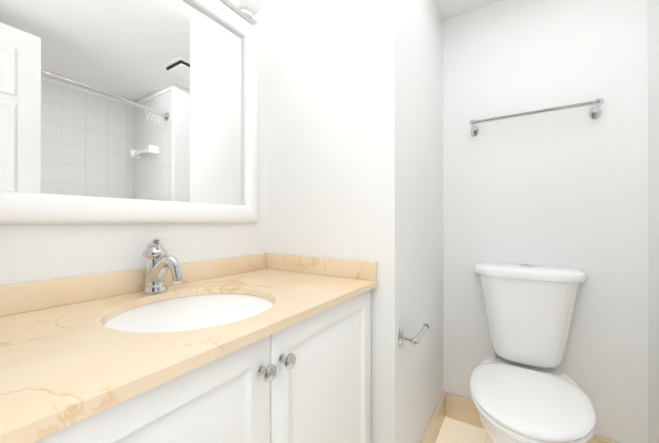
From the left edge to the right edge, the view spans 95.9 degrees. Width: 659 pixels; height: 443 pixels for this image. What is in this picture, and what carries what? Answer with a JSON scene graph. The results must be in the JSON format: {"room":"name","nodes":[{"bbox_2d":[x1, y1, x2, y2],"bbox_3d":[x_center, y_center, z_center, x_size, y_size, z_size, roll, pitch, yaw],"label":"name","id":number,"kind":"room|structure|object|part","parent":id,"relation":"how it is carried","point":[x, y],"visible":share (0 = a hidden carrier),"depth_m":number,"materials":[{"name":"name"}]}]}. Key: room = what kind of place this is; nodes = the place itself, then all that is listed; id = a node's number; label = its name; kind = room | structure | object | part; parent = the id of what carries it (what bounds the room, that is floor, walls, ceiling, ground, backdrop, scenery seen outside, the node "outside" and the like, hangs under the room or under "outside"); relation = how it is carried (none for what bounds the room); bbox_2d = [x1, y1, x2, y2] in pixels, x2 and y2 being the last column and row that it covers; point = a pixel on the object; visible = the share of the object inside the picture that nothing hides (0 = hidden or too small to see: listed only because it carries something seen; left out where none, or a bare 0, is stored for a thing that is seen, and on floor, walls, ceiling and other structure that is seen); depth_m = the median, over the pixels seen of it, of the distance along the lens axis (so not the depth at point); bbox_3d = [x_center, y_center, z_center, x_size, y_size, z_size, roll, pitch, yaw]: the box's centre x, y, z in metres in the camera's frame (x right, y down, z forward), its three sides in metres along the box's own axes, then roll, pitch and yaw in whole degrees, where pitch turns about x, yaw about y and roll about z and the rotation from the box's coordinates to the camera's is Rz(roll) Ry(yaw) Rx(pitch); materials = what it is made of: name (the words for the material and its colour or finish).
{"room":"bathroom","nodes":[
{"label":"bathroom","id":0,"kind":"room"},
{"bbox_2d":[0,0,266,285],"bbox_3d":[-0.680,-0.024,0.825,0.150,2.147,1.254,0,0,33],"label":"wall","id":1,"kind":"structure","parent":0,"point":[33,252],"depth_m":0.84,"materials":[{"name":"white paint"}]},
{"bbox_2d":[0,0,257,223],"bbox_3d":[-0.564,-0.400,0.834,0.035,0.813,0.974,0,0,33],"label":"mirror","id":2,"kind":"object","parent":1,"relation":"attached to","point":[128,111],"visible":0.96,"depth_m":0.84,"materials":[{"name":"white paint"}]},
{"bbox_2d":[0,253,268,316],"bbox_3d":[-0.568,0.170,0.842,0.018,0.064,1.099,0,0,33],"label":"backsplash","id":3,"kind":"structure","parent":1,"relation":"attached to","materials":[{"name":"stone"}]},
{"bbox_2d":[220,0,264,24],"bbox_3d":[-0.414,-0.843,0.935,0.179,0.194,0.625,0,0,33],"label":"sconce","id":4,"kind":"object","parent":1,"relation":"attached to","point":[248,10],"visible":1,"depth_m":1.08,"materials":[{"name":"white glass"}]},
{"bbox_3d":[-0.322,-0.802,1.099,0.093,0.112,0.048,0,0,33],"label":"arm","id":5,"kind":"part","parent":4,"relation":"part of"},
{"bbox_3d":[-0.279,-0.806,1.071,0.098,0.099,0.100,0,0,33],"label":"glass","id":6,"kind":"part","parent":4,"relation":"part of","materials":[{"name":"white glass"}]},
{"bbox_2d":[266,0,442,442],"bbox_3d":[0.149,-0.023,1.570,0.740,2.147,0.896,0,0,33],"label":"wall","id":7,"kind":"structure","parent":0,"point":[354,129],"depth_m":1.14,"materials":[{"name":"white paint"}]},
{"bbox_2d":[398,323,429,346],"bbox_3d":[0.308,0.402,1.070,0.067,0.068,0.162,0,0,33],"label":"paper holder","id":8,"kind":"object","parent":7,"relation":"attached to","point":[415,341],"visible":1,"depth_m":1.02,"materials":[{"name":"silver metal"}]},
{"bbox_2d":[420,391,445,442],"bbox_3d":[0.425,0.987,1.301,0.013,0.127,0.746,0,0,33],"label":"baseboard","id":9,"kind":"structure","parent":7,"relation":"attached to","point":[431,433],"depth_m":1.43,"materials":[{"name":"tile"}]},
{"bbox_2d":[435,416,491,442],"bbox_3d":[0.487,1.099,0.605,2.350,0.100,2.150,0,0,33],"label":"floor","id":10,"kind":"structure","parent":0,"point":[453,430],"depth_m":1.47,"materials":[{"name":"tile"}]},
{"bbox_2d":[0,238,377,442],"bbox_3d":[-0.348,0.547,0.699,0.542,1.004,1.099,0,0,33],"label":"bathroom vanity","id":11,"kind":"object","parent":10,"relation":"on","point":[162,347],"visible":1,"depth_m":0.62,"materials":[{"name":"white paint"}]},
{"bbox_2d":[142,238,182,293],"bbox_3d":[-0.463,0.124,0.829,0.161,0.156,0.065,0,0,33],"label":"faucet","id":12,"kind":"object","parent":11,"relation":"on","point":[158,263],"depth_m":0.83,"materials":[{"name":"silver metal"}]},
{"bbox_2d":[470,262,595,442],"bbox_3d":[0.752,0.620,1.135,0.428,0.860,0.658,0,0,33],"label":"toilet","id":13,"kind":"object","parent":10,"relation":"on","point":[522,390],"visible":1,"depth_m":1.20,"materials":[{"name":"white ceramic"}]},
{"bbox_3d":[0.752,0.851,1.135,0.368,0.399,0.644,0,0,33],"label":"bowl","id":14,"kind":"part","parent":13,"relation":"part of","materials":[{"name":"white ceramic"}]},
{"bbox_3d":[0.876,0.435,1.328,0.384,0.382,0.192,0,0,33],"label":"tank","id":15,"kind":"part","parent":13,"relation":"part of","materials":[{"name":"white ceramic"}]},
{"bbox_3d":[0.697,0.638,1.049,0.372,0.020,0.454,0,0,33],"label":"seat","id":16,"kind":"part","parent":13,"relation":"part of","materials":[{"name":"white plastic"}]},
{"bbox_3d":[0.697,0.614,1.049,0.370,0.025,0.454,0,0,33],"label":"lid","id":17,"kind":"part","parent":13,"relation":"part of","materials":[{"name":"white plastic"}]},
{"bbox_2d":[435,0,501,20],"bbox_3d":[0.487,-1.148,0.610,2.350,0.100,2.150,0,0,33],"label":"ceiling","id":18,"kind":"structure","parent":0,"point":[448,9],"depth_m":1.51,"materials":[{"name":"white paint"}]},
{"bbox_2d":[443,0,648,442],"bbox_3d":[0.992,-0.023,1.471,0.786,2.147,0.150,0,0,33],"label":"wall","id":19,"kind":"structure","parent":0,"point":[565,188],"depth_m":1.35,"materials":[{"name":"white paint"}]},
{"bbox_2d":[446,392,617,442],"bbox_3d":[0.954,0.987,1.397,0.773,0.127,0.013,0,0,33],"label":"baseboard","id":20,"kind":"structure","parent":19,"relation":"attached to","point":[461,409],"depth_m":1.55,"materials":[{"name":"tile"}]},
{"bbox_2d":[469,98,603,136],"bbox_3d":[0.926,-0.473,1.375,0.510,0.069,0.085,0,0,33],"label":"towel rail","id":21,"kind":"object","parent":19,"relation":"attached to","point":[595,111],"visible":1,"depth_m":1.31,"materials":[{"name":"silver metal"}]},
{"bbox_2d":[648,0,658,442],"bbox_3d":[1.567,-0.024,0.876,0.824,2.147,0.530,0,0,33],"label":"wall","id":22,"kind":"structure","parent":0,"point":[653,208],"depth_m":1.15,"materials":[{"name":"white paint"}]}
]}

